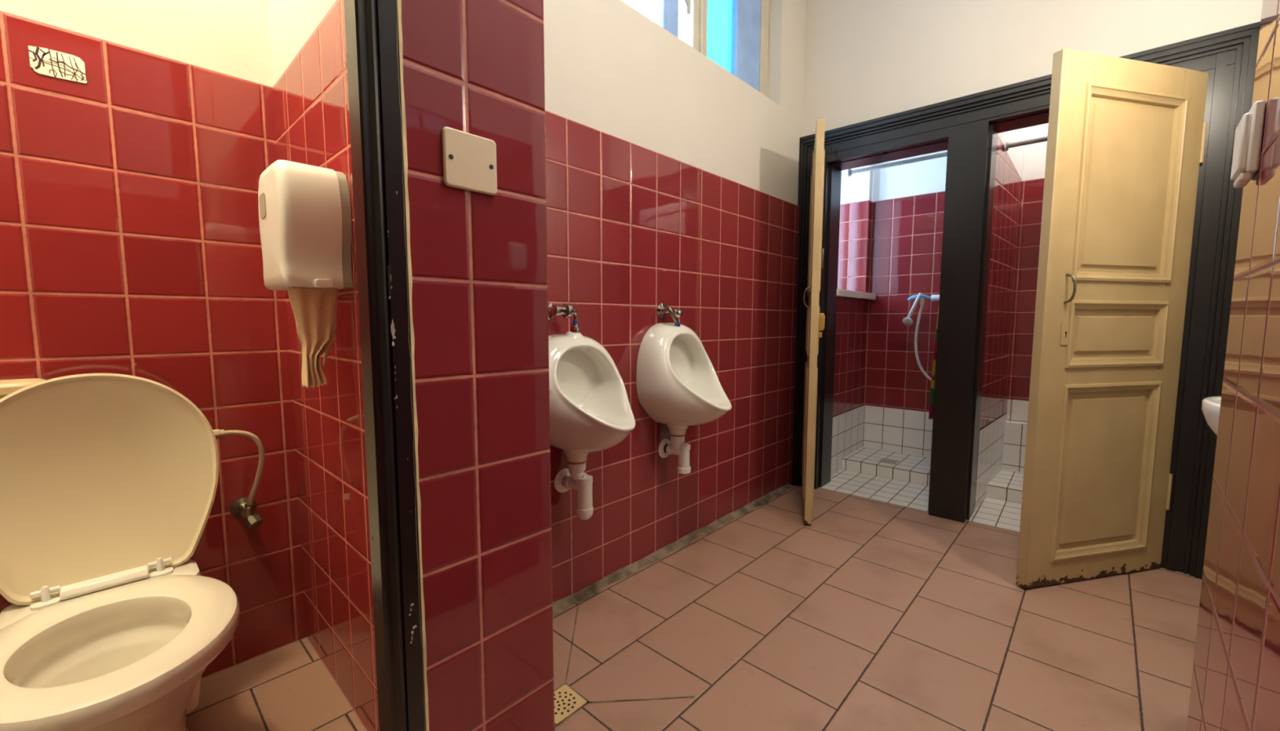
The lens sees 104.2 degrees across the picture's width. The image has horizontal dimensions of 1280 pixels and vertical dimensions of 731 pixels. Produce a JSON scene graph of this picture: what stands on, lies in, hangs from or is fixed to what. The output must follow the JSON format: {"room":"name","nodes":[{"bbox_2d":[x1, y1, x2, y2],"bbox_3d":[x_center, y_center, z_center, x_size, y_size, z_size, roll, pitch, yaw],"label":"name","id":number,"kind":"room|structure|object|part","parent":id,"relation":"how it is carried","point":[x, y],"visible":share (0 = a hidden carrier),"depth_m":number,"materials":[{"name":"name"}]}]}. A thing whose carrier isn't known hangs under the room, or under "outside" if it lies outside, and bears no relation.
{"room":"public restroom","nodes":[
{"label":"public restroom","id":0,"kind":"room"},
{"bbox_2d":[0,0,306,678],"bbox_3d":[-1.457,-0.668,1.026,0.008,3.150,1.390,5,7,43],"label":"wall","id":1,"kind":"structure","parent":0,"point":[131,242],"depth_m":1.29,"materials":[{"name":"red tile"}]},
{"bbox_2d":[0,377,45,399],"bbox_3d":[-1.451,0.252,1.012,0.126,0.420,0.345,5,7,43],"label":"cistern","id":2,"kind":"object","parent":1,"relation":"attached to","point":[7,387],"visible":0.15,"depth_m":1.05,"materials":[{"name":"ceramic"}]},
{"bbox_2d":[213,428,264,505],"bbox_3d":[-1.191,0.296,1.268,0.063,0.244,0.388,4,6,38],"label":"supply hose","id":3,"kind":"object","parent":2,"relation":"attached to","point":[218,433],"visible":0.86,"depth_m":1.40,"materials":[{"name":"silver metal"}]},
{"bbox_2d":[28,45,87,83],"bbox_3d":[-1.336,-0.691,1.145,0.002,0.060,0.086,5,7,43],"label":"sticker","id":4,"kind":"object","parent":1,"relation":"attached to","point":[45,61],"visible":1,"depth_m":1.14,"materials":[{"name":"white paper"}]},
{"bbox_2d":[230,496,263,528],"bbox_3d":[-1.121,0.424,1.423,0.079,0.082,0.065,5,7,43],"label":"valve","id":5,"kind":"object","parent":1,"relation":"attached to","point":[239,508],"visible":0.95,"depth_m":1.42,"materials":[{"name":"silver metal"}]},
{"bbox_3d":[-1.102,0.443,1.421,0.046,0.046,0.037,2,5,16],"label":"knob","id":6,"kind":"part","parent":5,"relation":"part of","materials":[{"name":"silver metal"}]},
{"bbox_2d":[267,0,554,730],"bbox_3d":[-0.646,-0.677,1.134,1.070,3.150,0.254,5,7,43],"label":"wall partition","id":7,"kind":"structure","parent":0,"point":[479,261],"depth_m":0.86,"materials":[{"name":"red tile"}]},
{"bbox_2d":[257,160,353,290],"bbox_3d":[-0.738,-0.294,1.091,0.223,0.260,0.129,5,7,43],"label":"dispenser","id":8,"kind":"object","parent":7,"relation":"attached to","point":[304,210],"visible":1,"depth_m":1.02,"materials":[{"name":"white plastic"}]},
{"bbox_2d":[287,286,337,388],"bbox_3d":[-0.698,-0.067,1.075,0.021,0.231,0.093,5,7,43],"label":"paper towel","id":9,"kind":"object","parent":8,"relation":"hanging from","point":[314,310],"visible":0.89,"depth_m":1.07,"materials":[{"name":"beige paper"}]},
{"bbox_3d":[-0.702,-0.300,1.133,0.215,0.252,0.020,5,7,43],"label":"plate","id":10,"kind":"part","parent":8,"relation":"part of","materials":[{"name":"grey plastic"}]},
{"bbox_2d":[396,0,429,730],"bbox_3d":[-0.335,0.100,0.743,0.003,1.672,0.020,-1,5,-7],"label":"trim","id":11,"kind":"structure","parent":7,"relation":"attached to","point":[399,2],"depth_m":0.73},
{"bbox_2d":[442,126,497,195],"bbox_3d":[-0.265,-0.319,0.783,0.008,0.088,0.090,5,7,43],"label":"outlet cover plate","id":12,"kind":"object","parent":7,"relation":"attached to","point":[469,160],"visible":1,"depth_m":0.78,"materials":[{"name":"plastic"}]},
{"bbox_2d":[543,0,806,602],"bbox_3d":[0.064,-0.770,2.195,0.278,3.150,2.400,5,7,43],"label":"wall","id":13,"kind":"structure","parent":0,"point":[672,180],"depth_m":2.08,"materials":[{"name":"red tile"}]},
{"bbox_2d":[554,460,593,519],"bbox_3d":[-0.220,0.421,1.702,0.120,0.206,0.087,5,7,43],"label":"trap","id":14,"kind":"object","parent":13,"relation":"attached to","point":[574,477],"visible":0.97,"depth_m":1.68,"materials":[{"name":"white plastic"}]},
{"bbox_2d":[576,474,593,519],"bbox_3d":[-0.188,0.450,1.693,0.058,0.150,0.058,5,7,43],"label":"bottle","id":15,"kind":"object","parent":14,"relation":"on","point":[584,508],"depth_m":1.67,"materials":[{"name":"white plastic"}]},
{"bbox_2d":[548,331,635,462],"bbox_3d":[-0.147,0.109,1.609,0.319,0.433,0.364,5,7,43],"label":"urinal","id":16,"kind":"object","parent":13,"relation":"attached to","point":[590,411],"visible":0.9,"depth_m":1.63,"materials":[{"name":"white ceramic"}]},
{"bbox_2d":[547,301,580,332],"bbox_3d":[-0.256,-0.161,1.633,0.090,0.104,0.134,5,7,43],"label":"valve","id":17,"kind":"object","parent":16,"relation":"on","point":[566,310],"visible":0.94,"depth_m":1.61,"materials":[{"name":"silver metal"}]},
{"bbox_3d":[-0.235,-0.178,1.622,0.047,0.047,0.033,5,7,43],"label":"push knob","id":18,"kind":"part","parent":17,"relation":"part of","materials":[{"name":"silver metal"}]},
{"bbox_2d":[563,449,588,462],"bbox_3d":[-0.214,0.296,1.688,0.100,0.046,0.100,5,7,43],"label":"outlet","id":19,"kind":"object","parent":16,"relation":"attached to","point":[572,455],"depth_m":1.65,"materials":[{"name":"white ceramic"}]},
{"bbox_2d":[552,483,793,616],"bbox_3d":[0.166,0.796,2.209,0.043,0.024,2.220,5,7,43],"label":"baseboard","id":20,"kind":"structure","parent":13,"relation":"attached to","point":[558,606],"depth_m":2.12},
{"bbox_2d":[658,434,690,473],"bbox_3d":[0.151,0.366,2.097,0.120,0.165,0.087,5,7,43],"label":"trap","id":21,"kind":"object","parent":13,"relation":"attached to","point":[676,446],"visible":0.96,"depth_m":2.07,"materials":[{"name":"white plastic"}]},
{"bbox_2d":[676,443,690,473],"bbox_3d":[0.184,0.389,2.088,0.058,0.121,0.058,5,7,43],"label":"drain pipe","id":22,"kind":"object","parent":21,"relation":"on","point":[682,449],"depth_m":2.07,"materials":[{"name":"white plastic"}]},
{"bbox_2d":[636,322,731,435],"bbox_3d":[0.226,0.059,2.004,0.317,0.463,0.364,5,7,43],"label":"urinal","id":23,"kind":"object","parent":13,"relation":"attached to","point":[679,387],"visible":0.98,"depth_m":1.97,"materials":[{"name":"white ceramic"}]},
{"bbox_2d":[656,302,682,326],"bbox_3d":[0.133,-0.207,2.051,0.086,0.099,0.120,5,7,43],"label":"valve","id":24,"kind":"object","parent":23,"relation":"on","point":[662,309],"visible":1,"depth_m":2.04,"materials":[{"name":"silver metal"}]},
{"bbox_3d":[0.157,-0.218,2.087,0.038,0.038,0.032,5,7,43],"label":"push knob","id":25,"kind":"part","parent":24,"relation":"part of","materials":[{"name":"silver metal"}]},
{"bbox_2d":[666,424,688,435],"bbox_3d":[0.158,0.261,2.085,0.100,0.046,0.100,5,7,43],"label":"outlet","id":26,"kind":"object","parent":23,"relation":"attached to","point":[675,429],"depth_m":2.05,"materials":[{"name":"white ceramic"}]},
{"bbox_2d":[654,0,769,97],"bbox_3d":[0.039,-1.741,2.033,0.104,0.800,1.906,5,7,43],"label":"window","id":27,"kind":"structure","parent":13,"relation":"in","point":[734,34],"depth_m":2.50,"materials":[{"name":"paint"}]},
{"bbox_3d":[0.388,-1.776,2.428,0.006,0.688,0.250,5,7,43],"label":"frosted pane","id":28,"kind":"part","parent":27,"relation":"part of","materials":[{"name":"blue glass"}]},
{"bbox_2d":[186,484,1202,730],"bbox_3d":[0.070,0.912,1.054,2.500,0.001,4.530,5,7,43],"label":"floor","id":29,"kind":"structure","parent":0,"point":[871,614],"depth_m":1.55,"materials":[{"name":"tile"}]},
{"bbox_2d":[0,373,239,730],"bbox_3d":[-1.050,0.472,0.987,0.600,0.885,0.408,5,7,43],"label":"toilet","id":30,"kind":"object","parent":29,"relation":"on","point":[108,482],"visible":1,"depth_m":1.06,"materials":[{"name":"white glazed ceramic"},{"name":"cream plastic"},{"name":"white plastic"}]},
{"bbox_3d":[-1.211,0.256,1.119,0.058,0.477,0.408,5,7,43],"label":"lid","id":31,"kind":"part","parent":30,"relation":"part of","materials":[{"name":"beige plastic"}]},
{"bbox_3d":[-1.052,0.708,1.005,0.600,0.412,0.388,5,7,43],"label":"bowl","id":32,"kind":"part","parent":30,"relation":"part of","materials":[{"name":"white ceramic"}]},
{"bbox_2d":[554,684,586,724],"bbox_3d":[-0.207,0.887,1.309,0.092,0.004,0.101,5,7,43],"label":"floor drain","id":33,"kind":"object","parent":29,"relation":"on","point":[566,700],"visible":0.76,"depth_m":1.31,"materials":[{"name":"metal"}]},
{"bbox_2d":[554,603,694,730],"bbox_3d":[-0.213,0.883,1.362,0.579,0.001,0.602,5,7,43],"label":"trim","id":34,"kind":"structure","parent":29,"relation":"on","point":[569,659],"depth_m":1.33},
{"bbox_2d":[831,164,873,475],"bbox_3d":[1.298,-0.676,3.411,0.322,2.750,0.755,5,7,43],"label":"wall","id":35,"kind":"structure","parent":0,"point":[856,190],"depth_m":3.53,"materials":[{"name":"red tile"}]},
{"bbox_2d":[836,151,946,299],"bbox_3d":[1.511,-1.085,3.159,0.928,1.299,0.746,5,7,43],"label":"window","id":36,"kind":"structure","parent":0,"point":[840,292],"depth_m":3.06,"materials":[{"name":"paint"}]},
{"bbox_3d":[1.560,-1.208,2.969,0.613,0.052,0.052,5,7,41],"label":"curtain rail","id":37,"kind":"part","parent":36,"relation":"part of","materials":[{"name":"white metal"}]},
{"bbox_2d":[818,446,1023,531],"bbox_3d":[1.965,0.709,2.943,1.752,0.075,1.100,5,7,43],"label":"floor","id":38,"kind":"structure","parent":0,"point":[905,482],"depth_m":3.01,"materials":[{"name":"white tile"}]},
{"bbox_2d":[878,457,898,464],"bbox_3d":[1.654,0.636,3.316,0.103,0.003,0.103,5,7,43],"label":"shower drain","id":39,"kind":"object","parent":38,"relation":"on","point":[883,460],"visible":1,"depth_m":3.31,"materials":[{"name":"grey plastic"}]},
{"bbox_2d":[928,310,938,419],"bbox_3d":[1.754,-0.427,2.866,0.089,1.500,0.057,5,7,43],"label":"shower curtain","id":40,"kind":"object","parent":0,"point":[933,375],"visible":0.04,"depth_m":2.92,"materials":[{"name":"fabric"}]},
{"bbox_2d":[862,123,1048,472],"bbox_3d":[2.079,-0.660,3.238,2.105,2.750,0.066,5,7,41],"label":"wall","id":41,"kind":"structure","parent":0,"point":[908,200],"depth_m":3.41,"materials":[{"name":"red tile"}]},
{"bbox_2d":[974,128,1024,509],"bbox_3d":[1.986,-0.628,2.870,0.228,2.750,0.845,5,7,43],"label":"wall shower partition","id":42,"kind":"structure","parent":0,"point":[1008,181],"depth_m":2.80,"materials":[{"name":"red tile"}]},
{"bbox_2d":[907,293,939,301],"bbox_3d":[1.883,-0.428,3.166,0.325,0.067,0.067,4,7,41],"label":"shower mixer","id":43,"kind":"object","parent":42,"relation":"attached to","point":[934,297],"visible":0.43,"depth_m":3.18,"materials":[{"name":"silver plastic"}]},
{"bbox_2d":[902,292,931,381],"bbox_3d":[1.813,-0.173,3.217,0.221,0.588,0.052,3,6,31],"label":"shower","id":44,"kind":"object","parent":43,"relation":"hanging from","point":[908,321],"visible":0.95,"depth_m":3.23,"materials":[{"name":"silver metal"}]},
{"bbox_2d":[1005,135,1047,151],"bbox_3d":[2.224,-1.138,2.387,0.762,0.052,0.052,5,7,41],"label":"rail","id":45,"kind":"object","parent":42,"relation":"attached to","point":[1042,139],"visible":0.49,"depth_m":2.58,"materials":[{"name":"white metal"}]},
{"bbox_2d":[802,0,1262,136],"bbox_3d":[1.657,-1.757,2.360,1.790,1.210,0.190,5,7,41],"label":"wall","id":46,"kind":"structure","parent":0,"point":[865,60],"depth_m":2.38,"materials":[{"name":"beige paint"}]},
{"bbox_2d":[801,118,825,524],"bbox_3d":[0.910,-0.201,2.677,0.100,1.920,0.654,1,5,15],"label":"door","id":47,"kind":"structure","parent":46,"relation":"in","point":[815,320],"depth_m":2.40,"materials":[{"name":"beige paint"}]},
{"bbox_3d":[0.820,-0.334,2.443,0.038,0.109,0.009,2,5,17],"label":"handle","id":48,"kind":"part","parent":47,"relation":"part of","materials":[{"name":"silver metal"}]},
{"bbox_3d":[0.921,0.327,2.713,0.054,0.671,0.418,2,5,17],"label":"panel","id":49,"kind":"part","parent":47,"relation":"part of","materials":[{"name":"beige paint"}]},
{"bbox_3d":[0.922,-0.190,2.668,0.054,0.246,0.418,2,5,17],"label":"panel","id":50,"kind":"part","parent":47,"relation":"part of","materials":[{"name":"beige paint"}]},
{"bbox_3d":[0.922,-0.718,2.621,0.054,0.675,0.418,2,5,17],"label":"panel","id":51,"kind":"part","parent":47,"relation":"part of","materials":[{"name":"beige paint"}]},
{"bbox_2d":[791,21,1260,578],"bbox_3d":[1.650,-0.249,2.513,1.727,2.058,0.279,5,7,41],"label":"door frame","id":52,"kind":"structure","parent":46,"relation":"attached to","point":[968,126],"depth_m":2.39,"materials":[{"name":"black paint"}]},
{"bbox_2d":[1016,48,1208,588],"bbox_3d":[1.788,-0.129,1.865,0.725,1.922,0.085,-1,5,-13],"label":"door","id":53,"kind":"structure","parent":46,"relation":"in","point":[1126,137],"depth_m":1.85,"materials":[{"name":"beige paint"}]},
{"bbox_3d":[1.535,-0.115,1.799,0.042,0.082,0.003,-1,5,-14],"label":"lock plate","id":54,"kind":"part","parent":53,"relation":"part of","materials":[{"name":"beige paint"}]},
{"bbox_3d":[1.526,-0.273,1.767,0.009,0.109,0.038,-1,5,-14],"label":"handle","id":55,"kind":"part","parent":53,"relation":"part of","materials":[{"name":"silver metal"}]},
{"bbox_3d":[1.777,0.398,1.924,0.489,0.671,0.054,-1,5,-14],"label":"panel","id":56,"kind":"part","parent":53,"relation":"part of","materials":[{"name":"beige paint"}]},
{"bbox_3d":[1.778,-0.119,1.878,0.489,0.246,0.054,-1,5,-14],"label":"panel","id":57,"kind":"part","parent":53,"relation":"part of","materials":[{"name":"beige paint"}]},
{"bbox_3d":[1.778,-0.648,1.831,0.489,0.677,0.054,-1,5,-14],"label":"panel","id":58,"kind":"part","parent":53,"relation":"part of","materials":[{"name":"beige paint"}]},
{"bbox_2d":[1186,0,1279,730],"bbox_3d":[-0.326,-0.511,-0.732,0.280,3.150,3.765,5,7,44],"label":"wall","id":59,"kind":"structure","parent":0,"point":[1235,682],"depth_m":0.59,"materials":[{"name":"red tile"}]},
{"bbox_2d":[1230,99,1266,187],"bbox_3d":[0.817,-0.294,0.671,0.018,0.097,0.075,5,7,44],"label":"light switch","id":60,"kind":"object","parent":59,"relation":"attached to","point":[1249,131],"visible":1,"depth_m":0.65,"materials":[{"name":"white plastic"}]},
{"bbox_3d":[1.655,-0.677,1.156,0.060,3.150,1.758,5,7,43],"label":"wall","id":61,"kind":"structure","parent":0,"visible":0},
{"bbox_2d":[1201,395,1221,435],"bbox_3d":[1.405,0.124,1.109,0.207,0.298,0.370,5,7,43],"label":"basin","id":62,"kind":"object","parent":61,"relation":"attached to","point":[1211,406],"visible":0.17,"depth_m":1.14,"materials":[{"name":"white ceramic"}]},
{"bbox_3d":[-1.346,-0.611,0.378,1.060,3.150,1.810,5,7,43],"label":"wall","id":63,"kind":"structure","parent":0,"visible":0},
{"bbox_2d":[343,0,426,730],"bbox_3d":[-0.651,-0.093,0.433,0.087,2.110,0.850,5,7,43],"label":"door frame","id":64,"kind":"structure","parent":63,"relation":"attached to","point":[371,29],"depth_m":0.70,"materials":[{"name":"black paint"}]}
]}

